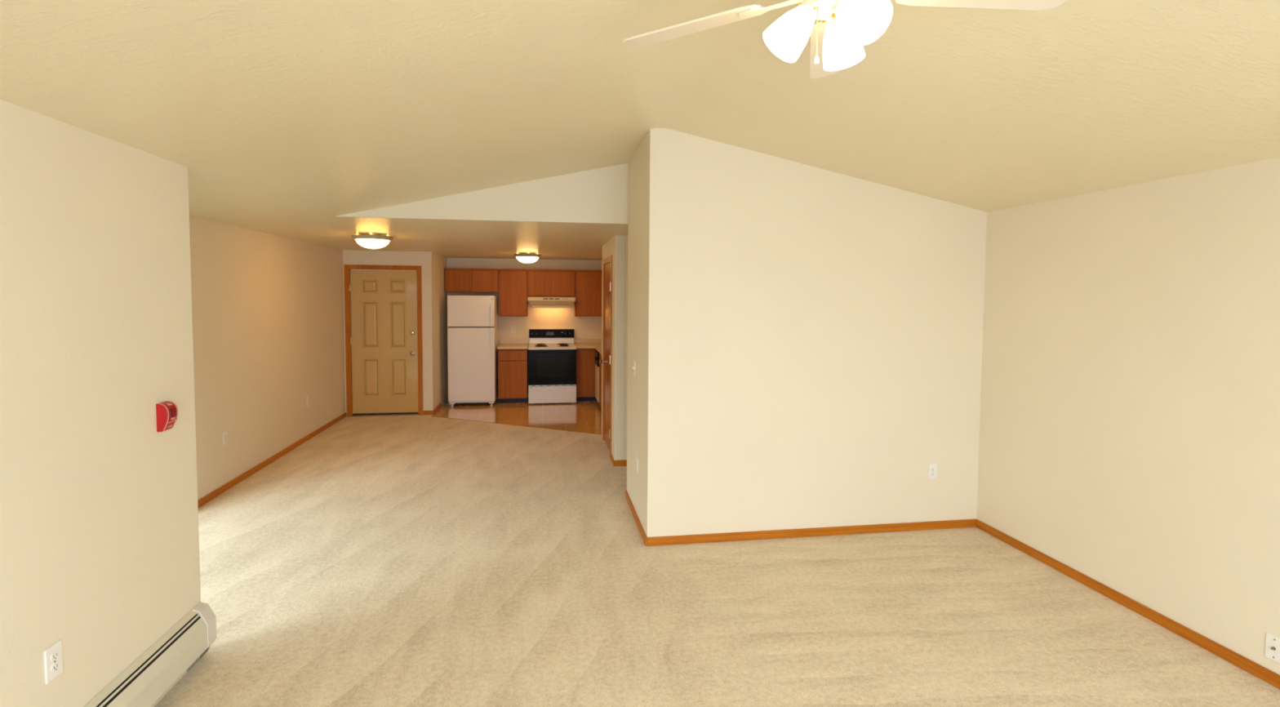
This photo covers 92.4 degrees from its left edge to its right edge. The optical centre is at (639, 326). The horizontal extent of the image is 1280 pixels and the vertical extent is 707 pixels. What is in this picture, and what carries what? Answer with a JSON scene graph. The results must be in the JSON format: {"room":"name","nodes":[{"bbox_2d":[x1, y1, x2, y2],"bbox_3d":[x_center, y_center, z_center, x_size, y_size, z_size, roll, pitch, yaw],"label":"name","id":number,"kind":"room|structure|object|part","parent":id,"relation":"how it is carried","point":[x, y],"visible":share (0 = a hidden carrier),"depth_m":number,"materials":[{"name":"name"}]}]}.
{"room":"empty living room","nodes":[
{"label":"empty living room","id":0,"kind":"room"},
{"bbox_2d":[0,99,200,706],"bbox_3d":[-1.880,0.526,0.869,0.120,2.396,4.250,0,3,-9],"label":"wall","id":1,"kind":"structure","parent":0,"point":[100,533],"depth_m":2.26,"materials":[{"name":"paint"}]},
{"bbox_2d":[44,639,62,684],"bbox_3d":[-2.010,1.147,2.104,0.010,0.116,0.072,0,3,-9],"label":"wall outlet","id":2,"kind":"object","parent":1,"relation":"attached to","point":[53,659],"visible":1,"depth_m":2.10,"materials":[{"name":"white plastic"}]},
{"bbox_2d":[50,650,58,661],"bbox_3d":[-2.006,1.128,2.103,0.003,0.025,0.033,0,3,-9],"label":"receptacle","id":3,"kind":"object","parent":2,"relation":"attached to","point":[54,654],"depth_m":2.10,"materials":[{"name":"white plastic"}]},
{"bbox_2d":[51,661,59,672],"bbox_3d":[-2.007,1.167,2.105,0.003,0.025,0.033,0,3,-9],"label":"receptacle","id":4,"kind":"object","parent":2,"relation":"attached to","point":[55,664],"depth_m":2.11,"materials":[{"name":"white plastic"}]},
{"bbox_2d":[83,601,216,706],"bbox_3d":[-1.800,1.586,0.980,0.071,0.269,4.137,0,3,-9],"label":"baseboard heater","id":5,"kind":"object","parent":1,"relation":"attached to","point":[153,673],"visible":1,"depth_m":2.63,"materials":[{"name":"metal"}]},
{"bbox_3d":[-1.774,1.572,0.947,0.024,0.162,4.065,0,3,-9],"label":"panel","id":6,"kind":"part","parent":5,"relation":"part of","materials":[{"name":"metal"}]},
{"bbox_2d":[155,400,177,431],"bbox_3d":[-2.090,0.394,2.718,0.046,0.126,0.089,0,3,-9],"label":"fire alarm","id":7,"kind":"object","parent":1,"relation":"attached to","point":[166,412],"visible":1,"depth_m":2.68,"materials":[{"name":"red plastic"}]},
{"bbox_3d":[-2.071,0.377,2.717,0.010,0.041,0.048,0,3,-9],"label":"pull handle","id":8,"kind":"part","parent":7,"relation":"part of","materials":[{"name":"red plastic"}]},
{"bbox_2d":[189,215,345,500],"bbox_3d":[-3.767,0.261,5.273,0.120,2.458,7.517,0,3,-9],"label":"wall","id":9,"kind":"structure","parent":0,"point":[268,308],"depth_m":6.19,"materials":[{"name":"paint"}]},
{"bbox_2d":[222,431,227,445],"bbox_3d":[-3.742,1.002,5.535,0.010,0.116,0.072,0,3,-9],"label":"wall outlet","id":10,"kind":"object","parent":9,"relation":"attached to","point":[224,433],"visible":1,"depth_m":5.52,"materials":[{"name":"white plastic"}]},
{"bbox_2d":[197,412,346,507],"bbox_3d":[-3.955,1.377,6.888,0.012,0.062,4.147,0,3,-9],"label":"baseboard","id":11,"kind":"structure","parent":9,"relation":"attached to","point":[208,497],"depth_m":6.25,"materials":[{"name":"brown wood"}]},
{"bbox_2d":[306,395,309,405],"bbox_3d":[-4.053,0.901,7.491,0.010,0.116,0.072,0,3,-9],"label":"wall outlet","id":12,"kind":"object","parent":9,"relation":"attached to","point":[308,397],"visible":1,"depth_m":7.49,"materials":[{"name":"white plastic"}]},
{"bbox_2d":[342,250,448,416],"bbox_3d":[-3.789,0.062,9.692,1.224,2.408,1.467,0,3,-9],"label":"wall","id":13,"kind":"structure","parent":0,"point":[434,297],"depth_m":9.09,"materials":[{"name":"paint"}]},
{"bbox_2d":[343,264,422,416],"bbox_3d":[-3.741,0.201,9.000,1.065,2.201,0.167,0,3,-9],"label":"door","id":14,"kind":"structure","parent":13,"relation":"in","point":[384,353],"depth_m":8.98,"materials":[{"name":"paint"}]},
{"bbox_2d":[422,410,434,414],"bbox_3d":[-3.140,1.271,9.108,0.153,0.062,0.012,0,3,-9],"label":"baseboard","id":15,"kind":"structure","parent":13,"relation":"attached to","point":[424,412],"depth_m":9.10,"materials":[{"name":"brown wood"}]},
{"bbox_2d":[433,403,440,413],"bbox_3d":[-3.122,1.254,9.442,0.012,0.062,0.643,0,3,-9],"label":"baseboard","id":16,"kind":"structure","parent":13,"relation":"attached to","point":[438,406],"depth_m":9.40,"materials":[{"name":"brown wood"}]},
{"bbox_2d":[335,162,628,224],"bbox_3d":[-0.996,-1.176,5.217,2.996,0.554,0.049,0,3,-9],"label":"wall","id":17,"kind":"structure","parent":0,"point":[599,195],"depth_m":5.22,"materials":[{"name":"paint"}]},
{"bbox_2d":[446,257,602,397],"bbox_3d":[-1.774,0.019,10.815,3.349,2.408,0.120,0,3,-9],"label":"wall","id":18,"kind":"structure","parent":0,"point":[585,327],"depth_m":10.73,"materials":[{"name":"paint"}]},
{"bbox_2d":[444,267,498,293],"bbox_3d":[-2.829,-0.783,10.374,0.871,0.399,0.333,0,3,-9],"label":"upper cabinet","id":19,"kind":"object","parent":18,"relation":"attached to","point":[456,280],"visible":0.94,"depth_m":10.22,"materials":[{"name":"brown wood"}]},
{"bbox_3d":[-3.013,-0.766,10.191,0.429,0.350,0.018,0,3,-9],"label":"door","id":20,"kind":"part","parent":19,"relation":"part of","materials":[{"name":"brown wood"}]},
{"bbox_3d":[-2.803,-0.960,10.212,0.871,0.030,0.024,0,3,-9],"label":"rail","id":21,"kind":"part","parent":19,"relation":"part of","materials":[{"name":"brown wood"}]},
{"bbox_3d":[-2.591,-0.766,10.258,0.414,0.350,0.018,0,3,-9],"label":"door","id":22,"kind":"part","parent":19,"relation":"part of","materials":[{"name":"brown wood"}]},
{"bbox_2d":[511,325,515,332],"bbox_3d":[-2.206,0.039,10.681,0.072,0.116,0.010,0,3,-9],"label":"wall outlet","id":23,"kind":"object","parent":18,"relation":"attached to","point":[513,327],"visible":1,"depth_m":10.68,"materials":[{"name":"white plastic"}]},
{"bbox_2d":[498,268,528,316],"bbox_3d":[-2.162,-0.585,10.490,0.478,0.798,0.333,0,3,-9],"label":"upper cabinet","id":24,"kind":"object","parent":18,"relation":"attached to","point":[513,283],"visible":0.96,"depth_m":10.33,"materials":[{"name":"brown wood"}]},
{"bbox_3d":[-2.135,-0.961,10.318,0.478,0.030,0.024,0,3,-9],"label":"rail","id":25,"kind":"part","parent":24,"relation":"part of","materials":[{"name":"brown wood"}]},
{"bbox_2d":[499,339,528,343],"bbox_3d":[-2.190,0.254,10.689,0.498,0.078,0.020,0,3,-9],"label":"backsplash","id":26,"kind":"structure","parent":18,"relation":"attached to","point":[501,341],"depth_m":10.68,"materials":[{"name":"laminate"}]},
{"bbox_2d":[527,269,575,297],"bbox_3d":[-1.528,-0.751,10.582,0.800,0.468,0.333,0,3,-9],"label":"upper cabinet","id":27,"kind":"object","parent":18,"relation":"attached to","point":[540,282],"visible":0.97,"depth_m":10.43,"materials":[{"name":"brown wood"}]},
{"bbox_3d":[-1.697,-0.736,10.402,0.380,0.414,0.018,0,3,-9],"label":"door","id":28,"kind":"part","parent":27,"relation":"part of","materials":[{"name":"brown wood"}]},
{"bbox_2d":[527,297,575,307],"bbox_3d":[-1.517,-0.422,10.517,0.792,0.178,0.495,0,3,-9],"label":"range hood","id":29,"kind":"object","parent":27,"relation":"attached to","point":[535,302],"visible":0.98,"depth_m":10.32,"materials":[{"name":"beige metal"}]},
{"bbox_3d":[-1.502,-0.962,10.419,0.800,0.030,0.024,0,3,-9],"label":"rail","id":30,"kind":"part","parent":27,"relation":"part of","materials":[{"name":"brown wood"}]},
{"bbox_3d":[-1.313,-0.736,10.463,0.388,0.414,0.018,0,3,-9],"label":"door","id":31,"kind":"part","parent":27,"relation":"part of","materials":[{"name":"brown wood"}]},
{"bbox_2d":[574,270,601,316],"bbox_3d":[-0.667,-0.587,10.728,0.942,0.798,0.333,0,3,-9],"label":"upper cabinet","id":32,"kind":"object","parent":18,"relation":"attached to","point":[588,303],"visible":0.48,"depth_m":10.53,"materials":[{"name":"brown wood"}]},
{"bbox_3d":[-0.640,-0.963,10.556,0.942,0.030,0.024,0,3,-9],"label":"rail","id":33,"kind":"part","parent":32,"relation":"part of","materials":[{"name":"brown wood"}]},
{"bbox_2d":[574,338,601,343],"bbox_3d":[-0.696,0.252,10.926,0.942,0.078,0.020,0,3,-9],"label":"backsplash","id":34,"kind":"structure","parent":18,"relation":"attached to","point":[576,340],"depth_m":10.88,"materials":[{"name":"laminate"}]},
{"bbox_2d":[601,235,627,460],"bbox_3d":[0.396,0.216,7.199,1.558,2.408,1.435,0,3,-9],"label":"wall","id":35,"kind":"structure","parent":0,"point":[617,246],"depth_m":6.40,"materials":[{"name":"paint"}]},
{"bbox_2d":[599,254,612,457],"bbox_3d":[-0.356,0.310,7.112,0.175,2.218,0.922,0,3,-9],"label":"door","id":36,"kind":"structure","parent":35,"relation":"in","point":[607,262],"depth_m":7.13,"materials":[{"name":"brown wood"}]},
{"bbox_3d":[-0.458,0.418,7.426,0.071,0.062,0.062,0,3,-9],"label":"knob","id":37,"kind":"part","parent":36,"relation":"part of","materials":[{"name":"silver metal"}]},
{"bbox_2d":[610,453,613,464],"bbox_3d":[-0.296,1.418,6.567,0.012,0.062,0.283,0,3,-9],"label":"baseboard","id":38,"kind":"structure","parent":35,"relation":"attached to","point":[611,456],"depth_m":6.56,"materials":[{"name":"brown wood"}]},
{"bbox_2d":[613,459,626,466],"bbox_3d":[0.496,1.424,6.544,1.570,0.062,0.012,0,3,-9],"label":"baseboard","id":39,"kind":"structure","parent":35,"relation":"attached to","point":[620,462],"depth_m":6.43,"materials":[{"name":"brown wood"}]},
{"bbox_2d":[0,0,1279,260],"bbox_3d":[-0.576,-1.189,4.858,6.297,0.686,12.124,0,3,-9],"label":"ceiling","id":40,"kind":"structure","parent":0,"point":[320,108],"depth_m":2.70,"materials":[{"name":"paint"}]},
{"bbox_2d":[351,234,393,248],"bbox_3d":[-2.843,-0.906,6.527,0.416,0.143,0.416,0,3,-9],"label":"ceiling light","id":41,"kind":"object","parent":40,"relation":"attached to","point":[368,241],"visible":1,"depth_m":6.41,"materials":[{"name":"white glass"}]},
{"bbox_2d":[513,253,541,262],"bbox_3d":[-1.699,-1.036,9.268,0.416,0.143,0.416,0,3,-9],"label":"ceiling light","id":42,"kind":"object","parent":40,"relation":"attached to","point":[522,257],"visible":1,"depth_m":9.14,"materials":[{"name":"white glass"}]},
{"bbox_2d":[622,0,1066,79],"bbox_3d":[0.590,-1.001,1.763,1.360,0.504,1.375,0,3,-9],"label":"ceiling fan","id":43,"kind":"object","parent":40,"relation":"hanging from","point":[837,42],"visible":1,"depth_m":1.83,"materials":[{"name":"white metal"}]},
{"bbox_3d":[0.167,-0.995,2.039,0.515,0.032,0.130,2,3,34],"label":"blade","id":44,"kind":"part","parent":43,"relation":"part of","materials":[{"name":"white wood"}]},
{"bbox_3d":[0.436,-0.860,1.794,0.155,0.162,0.125,0,3,-9],"label":"lamp shade","id":45,"kind":"part","parent":43,"relation":"part of","materials":[{"name":"white glass"}]},
{"bbox_3d":[0.508,-0.767,1.763,0.014,0.024,0.014,0,3,-9],"label":"pull knob","id":46,"kind":"part","parent":43,"relation":"part of","materials":[{"name":"white plastic"}]},
{"bbox_3d":[0.508,-0.845,1.759,0.003,0.143,0.002,0,3,-9],"label":"pull chain","id":47,"kind":"part","parent":43,"relation":"part of","materials":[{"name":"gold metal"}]},
{"bbox_3d":[0.678,-1.001,2.225,0.130,0.032,0.515,1,3,16],"label":"blade","id":48,"kind":"part","parent":43,"relation":"part of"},
{"bbox_3d":[0.557,-0.761,1.769,0.014,0.024,0.014,0,3,-9],"label":"pull knob","id":49,"kind":"part","parent":43,"relation":"part of","materials":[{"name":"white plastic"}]},
{"bbox_3d":[0.558,-0.833,1.765,0.003,0.131,0.002,0,3,-9],"label":"pull chain","id":50,"kind":"part","parent":43,"relation":"part of","materials":[{"name":"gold metal"}]},
{"bbox_3d":[0.622,-0.864,1.886,0.142,0.162,0.142,0,3,-9],"label":"lamp shade","id":51,"kind":"part","parent":43,"relation":"part of","materials":[{"name":"white glass"}]},
{"bbox_3d":[0.601,-0.878,1.700,0.058,0.080,0.079,0,3,-9],"label":"bulb","id":52,"kind":"part","parent":43,"relation":"part of","materials":[{"name":"white glass"}]},
{"bbox_3d":[0.617,-0.858,1.684,0.127,0.159,0.158,0,3,-9],"label":"lamp shade","id":53,"kind":"part","parent":43,"relation":"part of","materials":[{"name":"white glass"}]},
{"bbox_3d":[1.013,-0.977,1.797,0.515,0.032,0.130,0,3,-2],"label":"blade","id":54,"kind":"part","parent":43,"relation":"part of","materials":[{"name":"white wood"}]},
{"bbox_2d":[154,396,1279,706],"bbox_3d":[-0.533,1.566,5.006,6.414,0.080,12.124,0,3,-9],"label":"floor","id":55,"kind":"structure","parent":0,"point":[411,560],"depth_m":3.55,"materials":[{"name":"carpet"}]},
{"bbox_2d":[447,295,497,406],"bbox_3d":[-2.745,0.366,10.130,0.730,1.773,0.774,0,3,-9],"label":"refrigerator","id":56,"kind":"object","parent":55,"relation":"on","point":[472,320],"visible":1,"depth_m":9.78,"materials":[{"name":"white metal"}]},
{"bbox_3d":[-2.691,-0.253,9.780,0.730,0.500,0.062,0,3,-9],"label":"freezer door","id":57,"kind":"part","parent":56,"relation":"part of","materials":[{"name":"white metal"}]},
{"bbox_3d":[-2.696,0.601,9.823,0.730,1.183,0.062,0,3,-9],"label":"fresh food door","id":58,"kind":"part","parent":56,"relation":"part of","materials":[{"name":"white metal"}]},
{"bbox_3d":[-2.701,1.215,9.858,0.700,0.044,0.030,0,3,-9],"label":"trim","id":59,"kind":"part","parent":56,"relation":"part of","materials":[{"name":"white ceramic"}]},
{"bbox_3d":[-2.370,0.218,9.807,0.034,0.385,0.035,0,3,-9],"label":"handle","id":60,"kind":"part","parent":56,"relation":"part of","materials":[{"name":"white plastic"}]},
{"bbox_3d":[-2.368,-0.184,9.787,0.034,0.340,0.035,0,3,-9],"label":"handle","id":61,"kind":"part","parent":56,"relation":"part of","materials":[{"name":"white plastic"}]},
{"bbox_2d":[497,348,528,402],"bbox_3d":[-2.149,0.795,10.422,0.478,0.893,0.611,0,3,-9],"label":"base cabinet","id":62,"kind":"object","parent":55,"relation":"on","point":[513,364],"visible":0.96,"depth_m":10.13,"materials":[{"name":"brown wood"}]},
{"bbox_3d":[-2.102,0.466,10.116,0.458,0.170,0.018,0,3,-9],"label":"drawer","id":63,"kind":"part","parent":62,"relation":"part of","materials":[{"name":"brown wood"}]},
{"bbox_3d":[-2.105,0.870,10.136,0.458,0.616,0.018,0,3,-9],"label":"door","id":64,"kind":"part","parent":62,"relation":"part of","materials":[{"name":"brown wood"}]},
{"bbox_3d":[-2.100,0.391,10.101,0.418,0.013,0.003,0,3,-9],"label":"finger pull","id":65,"kind":"part","parent":62,"relation":"part of","materials":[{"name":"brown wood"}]},
{"bbox_2d":[497,339,528,349],"bbox_3d":[-2.142,0.289,10.387,0.498,0.117,0.634,0,3,-9],"label":"countertop","id":66,"kind":"structure","parent":62,"relation":"on","point":[504,344],"depth_m":10.47,"materials":[{"name":"laminate"}]},
{"bbox_2d":[434,416,599,434],"bbox_3d":[-1.774,1.344,8.433,2.786,0.006,0.012,2,3,23],"label":"trim","id":67,"kind":"structure","parent":55,"relation":"on","point":[434,416],"depth_m":8.37,"materials":[{"name":"brown wood"}]},
{"bbox_2d":[528,328,576,404],"bbox_3d":[-1.490,0.651,10.400,0.782,1.193,0.840,0,3,-9],"label":"stove","id":68,"kind":"object","parent":55,"relation":"on","point":[552,353],"visible":1,"depth_m":10.05,"materials":[{"name":"white metal"}]},
{"bbox_2d":[546,332,553,335],"bbox_3d":[-1.571,0.115,10.697,0.135,0.060,0.003,0,3,-9],"label":"clock","id":69,"kind":"object","parent":68,"relation":"on","point":[547,333],"depth_m":10.70,"materials":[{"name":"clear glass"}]},
{"bbox_3d":[-1.540,0.114,10.711,0.782,0.152,0.023,0,3,-9],"label":"control panel","id":70,"kind":"part","parent":68,"relation":"part of","materials":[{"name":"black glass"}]},
{"bbox_3d":[-1.434,0.660,10.051,0.778,0.574,0.043,0,3,-9],"label":"oven door","id":71,"kind":"part","parent":68,"relation":"part of","materials":[{"name":"black glass"}]},
{"bbox_3d":[-1.437,1.108,10.074,0.778,0.276,0.041,0,3,-9],"label":"drawer","id":72,"kind":"part","parent":68,"relation":"part of","materials":[{"name":"white metal"}]},
{"bbox_3d":[-1.433,1.047,10.049,0.722,0.007,0.006,0,3,-9],"label":"finger pull","id":73,"kind":"part","parent":68,"relation":"part of","materials":[{"name":"white ceramic"}]},
{"bbox_2d":[528,343,576,349],"bbox_3d":[-1.488,0.323,10.389,0.782,0.053,0.769,0,3,-9],"label":"cooktop","id":74,"kind":"object","parent":68,"relation":"in","point":[531,346],"depth_m":10.14,"materials":[{"name":"white metal"}]},
{"bbox_3d":[-1.426,0.412,9.995,0.762,0.026,0.046,0,3,-9],"label":"handle","id":75,"kind":"part","parent":68,"relation":"part of","materials":[{"name":"black glass"}]},
{"bbox_2d":[576,348,597,400],"bbox_3d":[-0.651,0.793,10.662,0.934,0.893,0.608,0,3,-9],"label":"base cabinet","id":76,"kind":"object","parent":55,"relation":"on","point":[585,365],"visible":0.4,"depth_m":10.32,"materials":[{"name":"brown wood"}]},
{"bbox_3d":[-0.884,0.777,10.325,0.268,0.798,0.018,0,3,-9],"label":"door","id":77,"kind":"part","parent":76,"relation":"part of","materials":[{"name":"brown wood"}]},
{"bbox_2d":[594,350,601,408],"bbox_3d":[-0.417,0.828,10.044,0.653,0.888,0.610,0,3,-9],"label":"dishwasher","id":78,"kind":"object","parent":55,"relation":"on","point":[596,353],"visible":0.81,"depth_m":9.89,"materials":[{"name":"beige metal"}]},
{"bbox_3d":[-0.692,0.900,10.004,0.030,0.565,0.600,0,3,-9],"label":"door","id":79,"kind":"part","parent":78,"relation":"part of","materials":[{"name":"beige ceramic"}]},
{"bbox_3d":[-0.697,0.509,9.983,0.045,0.208,0.600,0,3,-9],"label":"control panel","id":80,"kind":"part","parent":78,"relation":"part of","materials":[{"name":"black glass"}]},
{"bbox_2d":[599,353,601,407],"bbox_3d":[-0.198,0.888,8.824,0.615,0.893,1.858,0,3,-9],"label":"base cabinet","id":81,"kind":"object","parent":55,"relation":"on","point":[600,355],"visible":0.11,"depth_m":9.46,"materials":[{"name":"brown wood"}]},
{"bbox_2d":[574,338,601,355],"bbox_3d":[-0.453,0.350,9.397,0.942,0.117,3.123,0,3,-9],"label":"countertop","id":82,"kind":"structure","parent":81,"relation":"on","point":[596,344],"depth_m":10.74,"materials":[{"name":"laminate"}]},
{"bbox_2d":[626,128,986,537],"bbox_3d":[1.323,0.053,5.056,2.729,2.962,1.081,0,3,-9],"label":"wall","id":83,"kind":"structure","parent":0,"point":[804,341],"depth_m":4.50,"materials":[{"name":"paint"}]},
{"bbox_2d":[632,360,635,375],"bbox_3d":[-0.053,0.332,4.955,0.020,0.116,0.072,0,3,-9],"label":"light switch","id":84,"kind":"object","parent":83,"relation":"attached to","point":[633,366],"visible":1,"depth_m":4.95,"materials":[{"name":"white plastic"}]},
{"bbox_2d":[625,489,647,546],"bbox_3d":[-0.040,1.503,4.908,0.012,0.062,1.093,0,3,-9],"label":"baseboard","id":85,"kind":"structure","parent":83,"relation":"attached to","point":[629,502],"depth_m":4.79,"materials":[{"name":"brown wood"}]},
{"bbox_2d":[635,456,638,473],"bbox_3d":[-0.023,1.080,4.807,0.010,0.116,0.072,0,3,-9],"label":"wall outlet","id":86,"kind":"object","parent":83,"relation":"attached to","point":[637,458],"visible":1,"depth_m":4.79,"materials":[{"name":"white plastic"}]},
{"bbox_2d":[647,519,976,546],"bbox_3d":[1.339,1.529,4.580,2.609,0.062,0.012,0,3,-9],"label":"baseboard","id":87,"kind":"structure","parent":83,"relation":"attached to","point":[803,532],"depth_m":4.56,"materials":[{"name":"brown wood"}]},
{"bbox_2d":[928,463,937,479],"bbox_3d":[2.244,1.107,4.704,0.072,0.116,0.010,0,3,-9],"label":"wall outlet","id":88,"kind":"object","parent":83,"relation":"attached to","point":[932,468],"visible":1,"depth_m":4.70,"materials":[{"name":"white plastic"}]},
{"bbox_2d":[976,157,1279,675],"bbox_3d":[3.105,0.445,2.157,0.120,2.496,5.236,0,3,-9],"label":"wall","id":89,"kind":"structure","parent":0,"point":[1130,417],"depth_m":3.43,"materials":[{"name":"paint"}]},
{"bbox_2d":[976,519,1279,688],"bbox_3d":[3.032,1.660,2.202,0.012,0.062,5.224,0,3,-9],"label":"baseboard","id":90,"kind":"structure","parent":89,"relation":"attached to","point":[1236,659],"depth_m":3.43,"materials":[{"name":"brown wood"}]},
{"bbox_2d":[1264,631,1279,663],"bbox_3d":[2.928,1.485,2.836,0.018,0.116,0.072,0,3,-9],"label":"cable plate","id":91,"kind":"object","parent":89,"relation":"attached to","point":[1272,642],"visible":1,"depth_m":2.84,"materials":[{"name":"white plastic"}]}
]}

